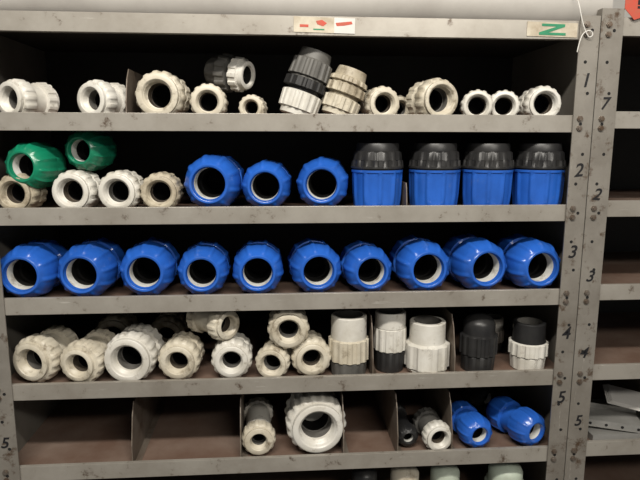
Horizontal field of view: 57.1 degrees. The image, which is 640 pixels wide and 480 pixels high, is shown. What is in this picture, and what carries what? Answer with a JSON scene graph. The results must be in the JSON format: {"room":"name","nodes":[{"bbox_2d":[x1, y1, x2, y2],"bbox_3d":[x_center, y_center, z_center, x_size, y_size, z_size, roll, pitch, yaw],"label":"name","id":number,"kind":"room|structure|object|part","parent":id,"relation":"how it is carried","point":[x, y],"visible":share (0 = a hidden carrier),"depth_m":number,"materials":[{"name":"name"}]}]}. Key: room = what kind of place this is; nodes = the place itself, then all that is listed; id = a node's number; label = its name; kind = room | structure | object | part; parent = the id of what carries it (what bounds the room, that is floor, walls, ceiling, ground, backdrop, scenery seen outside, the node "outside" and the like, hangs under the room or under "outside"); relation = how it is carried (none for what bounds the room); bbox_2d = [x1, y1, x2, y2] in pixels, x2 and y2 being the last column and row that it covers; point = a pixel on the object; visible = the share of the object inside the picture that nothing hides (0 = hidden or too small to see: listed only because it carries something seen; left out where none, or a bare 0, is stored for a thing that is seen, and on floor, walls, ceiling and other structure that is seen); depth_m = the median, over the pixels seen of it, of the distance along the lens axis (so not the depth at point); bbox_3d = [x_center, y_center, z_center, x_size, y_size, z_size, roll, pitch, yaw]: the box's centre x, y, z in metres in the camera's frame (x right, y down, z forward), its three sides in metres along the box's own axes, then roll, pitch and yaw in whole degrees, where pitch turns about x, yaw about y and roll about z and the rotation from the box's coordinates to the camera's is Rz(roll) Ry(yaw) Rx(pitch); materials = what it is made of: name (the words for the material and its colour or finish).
{"room":"hardware store","nodes":[
{"label":"hardware store","id":0,"kind":"room"},
{"bbox_2d":[612,0,630,16],"bbox_3d":[0.386,-0.117,1.536,6.000,2.700,0.100,-1,10,-4],"label":"wall","id":1,"kind":"structure","parent":0,"point":[616,3],"depth_m":1.43,"materials":[{"name":"paint"}]},
{"bbox_3d":[0.528,1.575,-0.140,6.000,0.050,4.100,-1,10,-4],"label":"floor","id":2,"kind":"structure","parent":0,"visible":0},
{"bbox_2d":[0,10,600,479],"bbox_3d":[-0.064,0.436,1.270,1.039,1.700,0.370,-1,10,-4],"label":"shelving unit","id":3,"kind":"object","parent":2,"relation":"on","point":[157,426],"depth_m":1.12,"materials":[{"name":"paint"}]},
{"bbox_3d":[-0.553,0.356,1.034,0.015,0.020,0.001,-1,10,-4],"label":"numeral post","id":4,"kind":"part","parent":3,"relation":"part of","materials":[{"name":"grey metal"}]},
{"bbox_3d":[-0.553,0.470,1.073,0.035,1.700,0.044,-1,10,-4],"label":"post","id":5,"kind":"part","parent":3,"relation":"part of","materials":[{"name":"metal"}]},
{"bbox_2d":[0,173,47,207],"bbox_3d":[-0.512,-0.082,1.012,0.068,0.067,0.065,0,10,1],"label":"fitting","id":6,"kind":"object","parent":3,"relation":"on","point":[12,195],"visible":0.85,"depth_m":0.99,"materials":[{"name":"beige plastic"}]},
{"bbox_2d":[5,142,66,187],"bbox_3d":[-0.487,-0.129,1.013,0.079,0.079,0.089,1,10,8],"label":"coupling","id":7,"kind":"object","parent":6,"relation":"on","point":[42,162],"visible":0.97,"depth_m":0.98,"materials":[{"name":"plastic"}]},
{"bbox_2d":[0,79,59,111],"bbox_3d":[-0.492,-0.236,0.996,0.067,0.067,0.080,5,11,23],"label":"fitting","id":8,"kind":"object","parent":3,"relation":"on","point":[16,95],"visible":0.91,"depth_m":0.97,"materials":[{"name":"white plastic"}]},
{"bbox_3d":[-0.583,0.438,1.253,0.001,1.700,0.323,-1,10,-4],"label":"panel","id":9,"kind":"part","parent":3,"relation":"part of","materials":[{"name":"metal"}]},
{"bbox_2d":[0,239,67,296],"bbox_3d":[-0.512,0.050,1.065,0.097,0.096,0.133,0,10,-1],"label":"coupling","id":10,"kind":"object","parent":3,"relation":"on","point":[30,269],"visible":0.9,"depth_m":1.02,"materials":[{"name":"plastic"}]},
{"bbox_2d":[13,325,78,381],"bbox_3d":[-0.503,0.209,1.088,0.086,0.086,0.100,2,10,12],"label":"fitting","id":11,"kind":"object","parent":3,"relation":"on","point":[36,358],"visible":0.96,"depth_m":1.05,"materials":[{"name":"beige plastic"}]},
{"bbox_2d":[52,170,100,206],"bbox_3d":[-0.418,-0.086,1.020,0.073,0.072,0.069,0,10,2],"label":"fitting","id":12,"kind":"object","parent":3,"relation":"on","point":[72,188],"visible":0.9,"depth_m":1.00,"materials":[{"name":"white plastic"}]},
{"bbox_2d":[64,131,116,170],"bbox_3d":[-0.403,-0.159,1.040,0.072,0.072,0.081,2,10,10],"label":"coupling","id":13,"kind":"object","parent":12,"relation":"on","point":[84,150],"visible":0.99,"depth_m":1.01,"materials":[{"name":"plastic"}]},
{"bbox_2d":[60,328,115,381],"bbox_3d":[-0.421,0.213,1.086,0.080,0.080,0.104,1,10,8],"label":"fitting","id":14,"kind":"object","parent":3,"relation":"on","point":[82,360],"visible":0.88,"depth_m":1.04,"materials":[{"name":"beige plastic"}]},
{"bbox_2d":[57,237,124,295],"bbox_3d":[-0.411,0.048,1.072,0.098,0.098,0.134,0,10,0],"label":"coupling","id":15,"kind":"object","parent":3,"relation":"on","point":[91,267],"visible":0.98,"depth_m":1.03,"materials":[{"name":"plastic"}]},
{"bbox_2d":[77,79,125,112],"bbox_3d":[-0.365,-0.237,1.003,0.067,0.067,0.074,4,11,21],"label":"fitting","id":16,"kind":"object","parent":3,"relation":"on","point":[94,96],"visible":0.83,"depth_m":0.98,"materials":[{"name":"white plastic"}]},
{"bbox_2d":[95,313,138,334],"bbox_3d":[-0.420,0.189,1.223,0.080,0.080,0.080,-1,10,-4],"label":"fitting","id":17,"kind":"object","parent":3,"relation":"on","point":[116,323],"visible":0.34,"depth_m":1.19,"materials":[{"name":"beige plastic"}]},
{"bbox_2d":[98,170,142,206],"bbox_3d":[-0.344,-0.086,1.026,0.071,0.072,0.068,0,10,0],"label":"fitting","id":18,"kind":"object","parent":3,"relation":"on","point":[119,188],"visible":0.88,"depth_m":1.00,"materials":[{"name":"white plastic"}]},
{"bbox_2d":[104,323,164,380],"bbox_3d":[-0.341,0.206,1.086,0.092,0.093,0.093,0,10,2],"label":"fitting","id":19,"kind":"object","parent":3,"relation":"on","point":[132,354],"visible":0.98,"depth_m":1.05,"materials":[{"name":"white plastic"}]},
{"bbox_2d":[119,237,179,294],"bbox_3d":[-0.311,0.046,1.084,0.097,0.096,0.133,-1,10,-4],"label":"coupling","id":20,"kind":"object","parent":3,"relation":"on","point":[148,267],"visible":0.99,"depth_m":1.04,"materials":[{"name":"plastic"}]},
{"bbox_2d":[140,171,183,206],"bbox_3d":[-0.276,-0.085,1.030,0.068,0.069,0.066,-1,10,-4],"label":"fitting","id":21,"kind":"object","parent":3,"relation":"on","point":[160,189],"visible":0.93,"depth_m":1.01,"materials":[{"name":"beige plastic"}]},
{"bbox_2d":[135,70,190,112],"bbox_3d":[-0.268,-0.246,1.012,0.083,0.083,0.083,0,10,2],"label":"fitting","id":22,"kind":"object","parent":3,"relation":"on","point":[157,91],"visible":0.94,"depth_m":0.98,"materials":[{"name":"beige plastic"}]},
{"bbox_2d":[151,312,188,343],"bbox_3d":[-0.316,0.190,1.229,0.076,0.076,0.076,-1,10,-4],"label":"fitting","id":23,"kind":"object","parent":3,"relation":"on","point":[167,324],"visible":0.5,"depth_m":1.21,"materials":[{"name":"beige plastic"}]},
{"bbox_2d":[158,331,204,378],"bbox_3d":[-0.256,0.214,1.091,0.077,0.077,0.077,0,10,0],"label":"fitting","id":24,"kind":"object","parent":3,"relation":"on","point":[182,354],"visible":1,"depth_m":1.06,"materials":[{"name":"beige plastic"}]},
{"bbox_2d":[177,240,230,293],"bbox_3d":[-0.212,0.049,1.087,0.092,0.091,0.125,-1,10,-4],"label":"coupling","id":25,"kind":"object","parent":3,"relation":"on","point":[204,268],"visible":1,"depth_m":1.04,"materials":[{"name":"plastic"}]},
{"bbox_2d":[189,83,227,112],"bbox_3d":[-0.191,-0.236,1.014,0.063,0.062,0.063,-1,10,-4],"label":"fitting","id":26,"kind":"object","parent":3,"relation":"on","point":[206,98],"visible":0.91,"depth_m":0.99,"materials":[{"name":"beige plastic"}]},
{"bbox_2d":[184,154,243,206],"bbox_3d":[-0.188,-0.106,1.064,0.098,0.098,0.135,0,10,2],"label":"coupling","id":27,"kind":"object","parent":3,"relation":"on","point":[213,179],"visible":0.92,"depth_m":1.01,"materials":[{"name":"plastic"}]},
{"bbox_2d":[211,333,252,377],"bbox_3d":[-0.163,0.214,1.097,0.075,0.075,0.075,-1,10,-4],"label":"fitting","id":28,"kind":"object","parent":3,"relation":"on","point":[231,358],"visible":0.97,"depth_m":1.07,"materials":[{"name":"white plastic"}]},
{"bbox_2d":[186,311,239,340],"bbox_3d":[-0.200,0.149,1.093,0.093,0.061,0.062,8,13,39],"label":"fitting","id":29,"kind":"object","parent":28,"relation":"on","point":[221,325],"visible":0.88,"depth_m":1.07,"materials":[{"name":"beige plastic"}]},
{"bbox_2d":[238,94,267,113],"bbox_3d":[-0.118,-0.233,1.043,0.047,0.047,0.047,1,10,6],"label":"fitting","id":30,"kind":"object","parent":3,"relation":"on","point":[252,103],"visible":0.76,"depth_m":1.02,"materials":[{"name":"beige plastic"}]},
{"bbox_2d":[204,53,254,92],"bbox_3d":[-0.161,-0.298,1.051,0.086,0.068,0.068,4,11,20],"label":"coupling","id":31,"kind":"object","parent":30,"relation":"on","point":[228,72],"visible":0.98,"depth_m":1.03,"materials":[{"name":"plastic"}]},
{"bbox_2d":[232,239,283,293],"bbox_3d":[-0.114,0.049,1.093,0.093,0.092,0.128,-1,10,-4],"label":"coupling","id":32,"kind":"object","parent":3,"relation":"on","point":[258,265],"visible":0.98,"depth_m":1.04,"materials":[{"name":"plastic"}]},
{"bbox_2d":[242,397,275,454],"bbox_3d":[-0.122,0.365,1.163,0.065,0.065,0.136,-1,10,-6],"label":"fitting","id":33,"kind":"object","parent":3,"relation":"on","point":[258,435],"visible":1,"depth_m":1.11,"materials":[{"name":"beige plastic"}]},
{"bbox_2d":[241,159,291,205],"bbox_3d":[-0.096,-0.101,1.064,0.087,0.087,0.120,0,10,0],"label":"coupling","id":34,"kind":"object","parent":3,"relation":"on","point":[266,182],"visible":0.98,"depth_m":1.02,"materials":[{"name":"plastic"}]},
{"bbox_2d":[255,338,291,376],"bbox_3d":[-0.084,0.219,1.101,0.063,0.064,0.077,2,10,8],"label":"fitting","id":35,"kind":"object","parent":3,"relation":"on","point":[271,360],"visible":0.91,"depth_m":1.07,"materials":[{"name":"beige plastic"}]},
{"bbox_2d":[267,310,309,348],"bbox_3d":[-0.059,0.158,1.093,0.077,0.076,0.077,-1,10,-4],"label":"fitting","id":36,"kind":"object","parent":35,"relation":"on","point":[287,329],"visible":0.94,"depth_m":1.06,"materials":[{"name":"beige plastic"}]},
{"bbox_3d":[-0.078,0.404,1.451,1.039,1.700,0.002,-1,10,-4],"label":"panel","id":37,"kind":"part","parent":3,"relation":"part of","materials":[{"name":"metal"}]},
{"bbox_3d":[-0.063,0.078,1.210,1.038,0.029,0.360,-1,10,-4],"label":"shelf","id":38,"kind":"part","parent":3,"relation":"part of","materials":[{"name":"grey metal"}]},
{"bbox_3d":[-0.064,0.230,1.237,1.038,0.029,0.360,-1,10,-4],"label":"shelf","id":39,"kind":"part","parent":3,"relation":"part of","materials":[{"name":"grey metal"}]},
{"bbox_3d":[-0.063,-0.074,1.184,1.038,0.029,0.360,-1,10,-4],"label":"shelf","id":40,"kind":"part","parent":3,"relation":"part of","materials":[{"name":"grey metal"}]},
{"bbox_3d":[-0.064,0.383,1.264,1.038,0.029,0.360,-1,10,-4],"label":"shelf","id":41,"kind":"part","parent":3,"relation":"part of","materials":[{"name":"grey metal"}]},
{"bbox_3d":[-0.062,-0.227,1.157,1.038,0.029,0.360,-1,10,-4],"label":"shelf","id":42,"kind":"part","parent":3,"relation":"part of","materials":[{"name":"grey metal"}]},
{"bbox_3d":[-0.062,-0.379,1.130,1.038,0.030,0.360,-1,10,-4],"label":"shelf","id":43,"kind":"part","parent":3,"relation":"part of","materials":[{"name":"grey metal"}]},
{"bbox_3d":[-0.065,0.535,1.291,1.038,0.029,0.360,-1,10,-4],"label":"shelf","id":44,"kind":"part","parent":3,"relation":"part of","materials":[{"name":"grey metal"}]},
{"bbox_2d":[279,46,331,113],"bbox_3d":[-0.026,-0.271,1.026,0.094,0.126,0.076,-2,10,-12],"label":"compression reducer","id":45,"kind":"object","parent":3,"relation":"on","point":[310,70],"visible":0.85,"depth_m":1.00,"materials":[{"name":"white plastic"}]},
{"bbox_2d":[0,0,612,20],"bbox_3d":[-0.102,-0.401,0.993,1.193,0.084,0.084,-1,10,-4],"label":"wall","id":46,"kind":"structure","parent":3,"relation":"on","point":[563,10],"depth_m":0.97,"materials":[{"name":"white paint"}]},
{"bbox_2d":[290,330,331,375],"bbox_3d":[-0.019,0.213,1.108,0.075,0.074,0.075,-1,10,-8],"label":"fitting","id":47,"kind":"object","parent":3,"relation":"on","point":[312,357],"visible":0.93,"depth_m":1.08,"materials":[{"name":"beige plastic"}]},
{"bbox_2d":[287,237,341,292],"bbox_3d":[-0.012,0.046,1.103,0.094,0.094,0.129,-1,10,-9],"label":"coupling","id":48,"kind":"object","parent":3,"relation":"on","point":[313,265],"visible":0.99,"depth_m":1.05,"materials":[{"name":"plastic"}]},
{"bbox_2d":[285,391,345,452],"bbox_3d":[-0.010,0.344,1.140,0.114,0.114,0.098,-1,10,-8],"label":"fitting","id":49,"kind":"object","parent":3,"relation":"on","point":[314,423],"visible":0.95,"depth_m":1.10,"materials":[{"name":"white plastic"}]},
{"bbox_2d":[296,156,348,205],"bbox_3d":[0.006,-0.106,1.075,0.093,0.093,0.128,1,10,4],"label":"coupling","id":50,"kind":"object","parent":3,"relation":"on","point":[321,181],"visible":0.96,"depth_m":1.02,"materials":[{"name":"plastic"}]},
{"bbox_2d":[294,16,354,33],"bbox_3d":[0.007,-0.349,0.956,0.100,0.024,0.001,0,10,-4],"label":"label","id":51,"kind":"object","parent":3,"relation":"attached to","point":[301,24],"visible":1,"depth_m":0.96,"materials":[{"name":"paper"}]},
{"bbox_2d":[321,65,366,113],"bbox_3d":[0.042,-0.257,1.033,0.081,0.096,0.073,1,10,7],"label":"compression reducer","id":52,"kind":"object","parent":3,"relation":"on","point":[346,86],"visible":0.88,"depth_m":1.01,"materials":[{"name":"beige plastic"}]},
{"bbox_2d":[328,310,368,374],"bbox_3d":[0.053,0.194,1.102,0.075,0.114,0.076,-1,10,-4],"label":"threaded adaptor","id":53,"kind":"object","parent":3,"relation":"on","point":[348,342],"visible":0.96,"depth_m":1.07,"materials":[{"name":"grey plastic"}]},
{"bbox_2d":[351,468,376,479],"bbox_3d":[0.087,0.499,1.169,0.059,0.110,0.058,-1,10,-4],"label":"threaded adaptor","id":54,"kind":"object","parent":3,"relation":"on","point":[364,473],"visible":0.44,"depth_m":1.15,"materials":[{"name":"grey plastic"}]},
{"bbox_2d":[340,240,391,291],"bbox_3d":[0.082,0.048,1.107,0.088,0.088,0.121,-2,10,-10],"label":"coupling","id":55,"kind":"object","parent":3,"relation":"on","point":[365,266],"visible":0.99,"depth_m":1.06,"materials":[{"name":"plastic"}]},
{"bbox_2d":[351,143,403,205],"bbox_3d":[0.103,-0.115,1.061,0.094,0.119,0.094,-1,10,-4],"label":"fitting","id":56,"kind":"object","parent":3,"relation":"on","point":[376,171],"visible":0.89,"depth_m":1.02,"materials":[{"name":"plastic"}]},
{"bbox_2d":[360,86,398,113],"bbox_3d":[0.106,-0.241,1.046,0.061,0.062,0.062,-2,10,-12],"label":"fitting","id":57,"kind":"object","parent":3,"relation":"on","point":[382,99],"visible":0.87,"depth_m":1.02,"materials":[{"name":"beige plastic"}]},
{"bbox_2d":[373,308,406,372],"bbox_3d":[0.133,0.190,1.123,0.062,0.115,0.062,-1,10,-4],"label":"threaded adaptor","id":58,"kind":"object","parent":3,"relation":"on","point":[389,340],"visible":0.95,"depth_m":1.10,"materials":[{"name":"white plastic"}]},
{"bbox_2d":[397,95,408,113],"bbox_3d":[0.146,-0.249,1.124,0.052,0.052,0.052,-2,10,-14],"label":"fitting","id":59,"kind":"object","parent":3,"relation":"on","point":[402,109],"visible":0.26,"depth_m":1.11,"materials":[{"name":"beige plastic"}]},
{"bbox_2d":[390,466,418,479],"bbox_3d":[0.168,0.498,1.175,0.066,0.110,0.066,-1,10,-4],"label":"threaded adaptor","id":60,"kind":"object","parent":3,"relation":"on","point":[396,473],"visible":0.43,"depth_m":1.15,"materials":[{"name":"grey plastic"}]},
{"bbox_2d":[397,403,417,445],"bbox_3d":[0.164,0.370,1.188,0.045,0.043,0.122,-1,10,-6],"label":"coupling","id":61,"kind":"object","parent":3,"relation":"on","point":[407,432],"visible":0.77,"depth_m":1.14,"materials":[{"name":"plastic"}]},
{"bbox_2d":[389,234,448,290],"bbox_3d":[0.185,0.042,1.116,0.095,0.098,0.133,-1,10,-8],"label":"coupling","id":62,"kind":"object","parent":3,"relation":"on","point":[418,262],"visible":0.99,"depth_m":1.07,"materials":[{"name":"plastic"}]},
{"bbox_2d":[404,315,449,372],"bbox_3d":[0.203,0.200,1.117,0.084,0.099,0.085,-1,10,-4],"label":"threaded adaptor","id":63,"kind":"object","parent":3,"relation":"on","point":[427,349],"visible":0.95,"depth_m":1.09,"materials":[{"name":"white plastic"}]},
{"bbox_2d":[412,407,450,449],"bbox_3d":[0.220,0.371,1.157,0.058,0.058,0.087,-2,10,-10],"label":"fitting","id":64,"kind":"object","parent":3,"relation":"on","point":[436,434],"visible":1,"depth_m":1.13,"materials":[{"name":"white plastic"}]},
{"bbox_2d":[406,78,457,114],"bbox_3d":[0.197,-0.246,1.039,0.074,0.075,0.075,-3,11,-18],"label":"fitting","id":65,"kind":"object","parent":3,"relation":"on","point":[434,95],"visible":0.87,"depth_m":1.02,"materials":[{"name":"beige plastic"}]},
{"bbox_2d":[408,143,460,204],"bbox_3d":[0.207,-0.116,1.069,0.094,0.119,0.094,-1,10,-4],"label":"fitting","id":66,"kind":"object","parent":3,"relation":"on","point":[434,171],"visible":0.82,"depth_m":1.03,"materials":[{"name":"plastic"}]},
{"bbox_2d":[430,465,459,479],"bbox_3d":[0.249,0.497,1.181,0.067,0.110,0.067,-1,10,-4],"label":"threaded adaptor","id":67,"kind":"object","parent":3,"relation":"on","point":[440,472],"visible":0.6,"depth_m":1.16,"materials":[{"name":"grey plastic"}]},
{"bbox_2d":[451,400,491,447],"bbox_3d":[0.294,0.364,1.170,0.066,0.063,0.106,-2,10,-12],"label":"coupling","id":68,"kind":"object","parent":3,"relation":"on","point":[474,429],"visible":0.93,"depth_m":1.13,"materials":[{"name":"plastic"}]},
{"bbox_2d":[441,233,506,289],"bbox_3d":[0.292,0.040,1.128,0.097,0.098,0.134,-2,10,-11],"label":"coupling","id":69,"kind":"object","parent":3,"relation":"on","point":[477,263],"visible":0.93,"depth_m":1.08,"materials":[{"name":"plastic"}]},
{"bbox_2d":[460,89,493,114],"bbox_3d":[0.279,-0.239,1.051,0.056,0.057,0.057,2,10,10],"label":"fitting","id":70,"kind":"object","parent":3,"relation":"on","point":[476,102],"visible":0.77,"depth_m":1.03,"materials":[{"name":"white plastic"}]},
{"bbox_2d":[461,387,494,407],"bbox_3d":[0.353,0.344,1.322,0.053,0.053,0.070,-5,11,-29],"label":"coupling","id":71,"kind":"object","parent":3,"relation":"on","point":[479,396],"visible":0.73,"depth_m":1.30,"materials":[{"name":"plastic"}]},
{"bbox_3d":[0.303,0.193,1.126,0.072,0.110,0.072,-1,10,-4],"label":"black end cap","id":72,"kind":"part","parent":3,"relation":"part of","materials":[{"name":"black plastic"}]},
{"bbox_2d":[461,143,513,204],"bbox_3d":[0.305,-0.117,1.076,0.094,0.119,0.094,-1,10,-4],"label":"fitting","id":73,"kind":"object","parent":3,"relation":"on","point":[487,171],"visible":0.9,"depth_m":1.04,"materials":[{"name":"plastic"}]},
{"bbox_2d":[488,314,503,350],"bbox_3d":[0.361,0.194,1.233,0.047,0.070,0.047,-1,10,-4],"label":"threaded adaptor","id":74,"kind":"object","parent":3,"relation":"on","point":[498,319],"visible":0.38,"depth_m":1.22,"materials":[{"name":"grey plastic"}]},
{"bbox_2d":[484,462,523,479],"bbox_3d":[0.373,0.496,1.190,0.079,0.110,0.078,-1,10,-4],"label":"threaded adaptor","id":75,"kind":"object","parent":3,"relation":"on","point":[496,471],"visible":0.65,"depth_m":1.17,"materials":[{"name":"grey plastic"}]},
{"bbox_2d":[490,90,519,114],"bbox_3d":[0.328,-0.240,1.060,0.056,0.057,0.057,2,10,9],"label":"fitting","id":76,"kind":"object","parent":3,"relation":"on","point":[506,102],"visible":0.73,"depth_m":1.04,"materials":[{"name":"white plastic"}]},
{"bbox_2d":[486,395,545,445],"bbox_3d":[0.390,0.360,1.178,0.072,0.069,0.115,-5,11,-26],"label":"coupling","id":77,"kind":"object","parent":3,"relation":"on","point":[524,425],"visible":1,"depth_m":1.15,"materials":[{"name":"plastic"}]},
{"bbox_2d":[496,233,560,288],"bbox_3d":[0.393,0.040,1.132,0.094,0.098,0.133,-2,10,-10],"label":"coupling","id":78,"kind":"object","parent":3,"relation":"on","point":[532,263],"visible":0.93,"depth_m":1.08,"materials":[{"name":"plastic"}]},
{"bbox_2d":[508,316,548,369],"bbox_3d":[0.402,0.200,1.135,0.073,0.092,0.074,-1,10,-4],"label":"threaded adaptor","id":79,"kind":"object","parent":3,"relation":"on","point":[528,347],"visible":0.94,"depth_m":1.11,"materials":[{"name":"plastic"}]},
{"bbox_3d":[0.452,0.427,1.330,0.001,1.700,0.323,-1,10,-4],"label":"panel","id":80,"kind":"part","parent":3,"relation":"part of","materials":[{"name":"metal"}]},
{"bbox_2d":[512,143,565,204],"bbox_3d":[0.401,-0.118,1.083,0.094,0.119,0.094,-1,10,-4],"label":"fitting","id":81,"kind":"object","parent":3,"relation":"on","point":[538,178],"visible":0.86,"depth_m":1.05,"materials":[{"name":"plastic"}]},
{"bbox_2d":[518,85,560,114],"bbox_3d":[0.396,-0.245,1.064,0.065,0.064,0.065,0,10,0],"label":"fitting","id":82,"kind":"object","parent":3,"relation":"on","point":[539,100],"visible":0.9,"depth_m":1.04,"materials":[{"name":"white plastic"}]},
{"bbox_2d":[526,21,577,37],"bbox_3d":[0.389,-0.352,0.985,0.087,0.023,0.001,0,10,-4],"label":"label","id":83,"kind":"object","parent":3,"relation":"attached to","point":[545,29],"visible":1,"depth_m":0.98,"materials":[{"name":"paper"}]},
{"bbox_3d":[0.451,0.293,1.100,0.015,0.024,0.001,-1,10,-4],"label":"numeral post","id":84,"kind":"part","parent":3,"relation":"part of","materials":[{"name":"grey paint"}]},
{"bbox_3d":[0.452,0.170,1.078,0.017,0.023,0.001,-5,10,-3],"label":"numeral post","id":85,"kind":"part","parent":3,"relation":"part of","materials":[{"name":"grey metal"}]},
{"bbox_3d":[0.449,0.459,1.148,0.034,1.700,0.044,-1,10,-4],"label":"post","id":86,"kind":"part","parent":3,"relation":"part of","materials":[{"name":"metal"}]},
{"bbox_3d":[0.452,0.021,1.052,0.016,0.023,0.001,-2,10,-4],"label":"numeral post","id":87,"kind":"part","parent":3,"relation":"part of","materials":[{"name":"grey metal"}]},
{"bbox_3d":[0.452,-0.122,1.027,0.017,0.023,0.001,-6,10,-3],"label":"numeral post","id":88,"kind":"part","parent":3,"relation":"part of","materials":[{"name":"grey metal"}]},
{"bbox_2d":[577,0,592,51],"bbox_3d":[0.436,-0.366,0.981,0.039,0.103,0.013,4,11,22],"label":"string","id":89,"kind":"object","parent":3,"relation":"attached to","point":[577,0],"visible":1,"depth_m":0.98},
{"bbox_3d":[0.454,-0.272,1.000,0.008,0.023,0.001,-1,10,-4],"label":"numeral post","id":90,"kind":"part","parent":3,"relation":"part of","materials":[{"name":"grey paint"}]},
{"bbox_2d":[563,8,639,479],"bbox_3d":[0.931,0.420,1.343,0.952,1.712,0.370,-1,10,-4],"label":"shelving unit","id":91,"kind":"object","parent":2,"relation":"on","point":[607,332],"visible":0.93,"depth_m":1.12,"materials":[{"name":"paint"}]},
{"bbox_3d":[0.488,0.341,1.111,0.016,0.021,0.001,-4,10,-4],"label":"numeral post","id":92,"kind":"part","parent":91,"relation":"part of","materials":[{"name":"grey paint"}]},
{"bbox_3d":[0.489,0.208,1.088,0.016,0.021,0.001,3,10,-5],"label":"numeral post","id":93,"kind":"part","parent":91,"relation":"part of","materials":[{"name":"grey metal"}]},
{"bbox_3d":[0.489,0.065,1.062,0.015,0.021,0.001,3,10,-5],"label":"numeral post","id":94,"kind":"part","parent":91,"relation":"part of","materials":[{"name":"grey metal"}]},
{"bbox_3d":[0.488,-0.081,1.037,0.016,0.021,0.001,5,10,-5],"label":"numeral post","id":95,"kind":"part","parent":91,"relation":"part of","materials":[{"name":"grey metal"}]},
{"bbox_3d":[0.492,-0.234,1.010,0.018,0.021,0.001,-2,10,-4],"label":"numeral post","id":96,"kind":"part","parent":91,"relation":"part of","materials":[{"name":"grey paint"}]},
{"bbox_3d":[0.930,0.518,1.364,0.952,0.029,0.360,-1,10,-4],"label":"shelf","id":97,"kind":"part","parent":91,"relation":"part of","materials":[{"name":"grey metal"}]},
{"bbox_3d":[0.931,0.366,1.337,0.952,0.029,0.360,-1,10,-4],"label":"shelf","id":98,"kind":"part","parent":91,"relation":"part of","materials":[{"name":"grey metal"}]},
{"bbox_2d":[587,399,639,439],"bbox_3d":[0.614,0.365,1.242,0.178,0.029,0.180,-1,10,-4],"label":"metal tray","id":99,"kind":"object","parent":91,"relation":"on","point":[594,433],"depth_m":1.20,"materials":[{"name":"grey metal"}]},
{"bbox_3d":[0.600,0.366,1.220,0.121,0.023,0.081,2,10,13],"label":"steel bracket","id":100,"kind":"part","parent":99,"relation":"part of","materials":[{"name":"grey metal"}]},
{"bbox_2d":[603,384,639,410],"bbox_3d":[0.656,0.336,1.238,0.107,0.030,0.069,3,10,15],"label":"metal tray","id":101,"kind":"object","parent":99,"relation":"on","point":[615,395],"visible":1,"depth_m":1.24,"materials":[{"name":"grey metal"}]},
{"bbox_3d":[0.931,0.213,1.310,0.952,0.029,0.360,-1,10,-4],"label":"shelf","id":102,"kind":"part","parent":91,"relation":"part of","materials":[{"name":"grey metal"}]},
{"bbox_3d":[0.917,0.394,1.525,0.953,1.700,0.002,-1,10,-4],"label":"panel","id":103,"kind":"part","parent":91,"relation":"part of","materials":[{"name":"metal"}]},
{"bbox_3d":[0.932,0.060,1.284,0.952,0.029,0.360,-1,10,-4],"label":"shelf","id":104,"kind":"part","parent":91,"relation":"part of","materials":[{"name":"grey metal"}]},
{"bbox_3d":[0.932,-0.091,1.257,0.952,0.029,0.360,-1,10,-4],"label":"shelf","id":105,"kind":"part","parent":91,"relation":"part of","materials":[{"name":"grey metal"}]},
{"bbox_3d":[0.932,-0.244,1.230,0.952,0.029,0.360,-1,10,-4],"label":"shelf","id":106,"kind":"part","parent":91,"relation":"part of","materials":[{"name":"grey metal"}]},
{"bbox_3d":[0.933,-0.396,1.203,0.952,0.030,0.360,-1,10,-4],"label":"shelf","id":107,"kind":"part","parent":91,"relation":"part of","materials":[{"name":"grey metal"}]},
{"bbox_2d":[625,0,639,19],"bbox_3d":[0.541,-0.389,0.985,0.063,0.040,0.001,-1,10,-4],"label":"tag","id":108,"kind":"object","parent":91,"relation":"attached to","point":[632,7],"visible":1,"depth_m":0.98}
]}

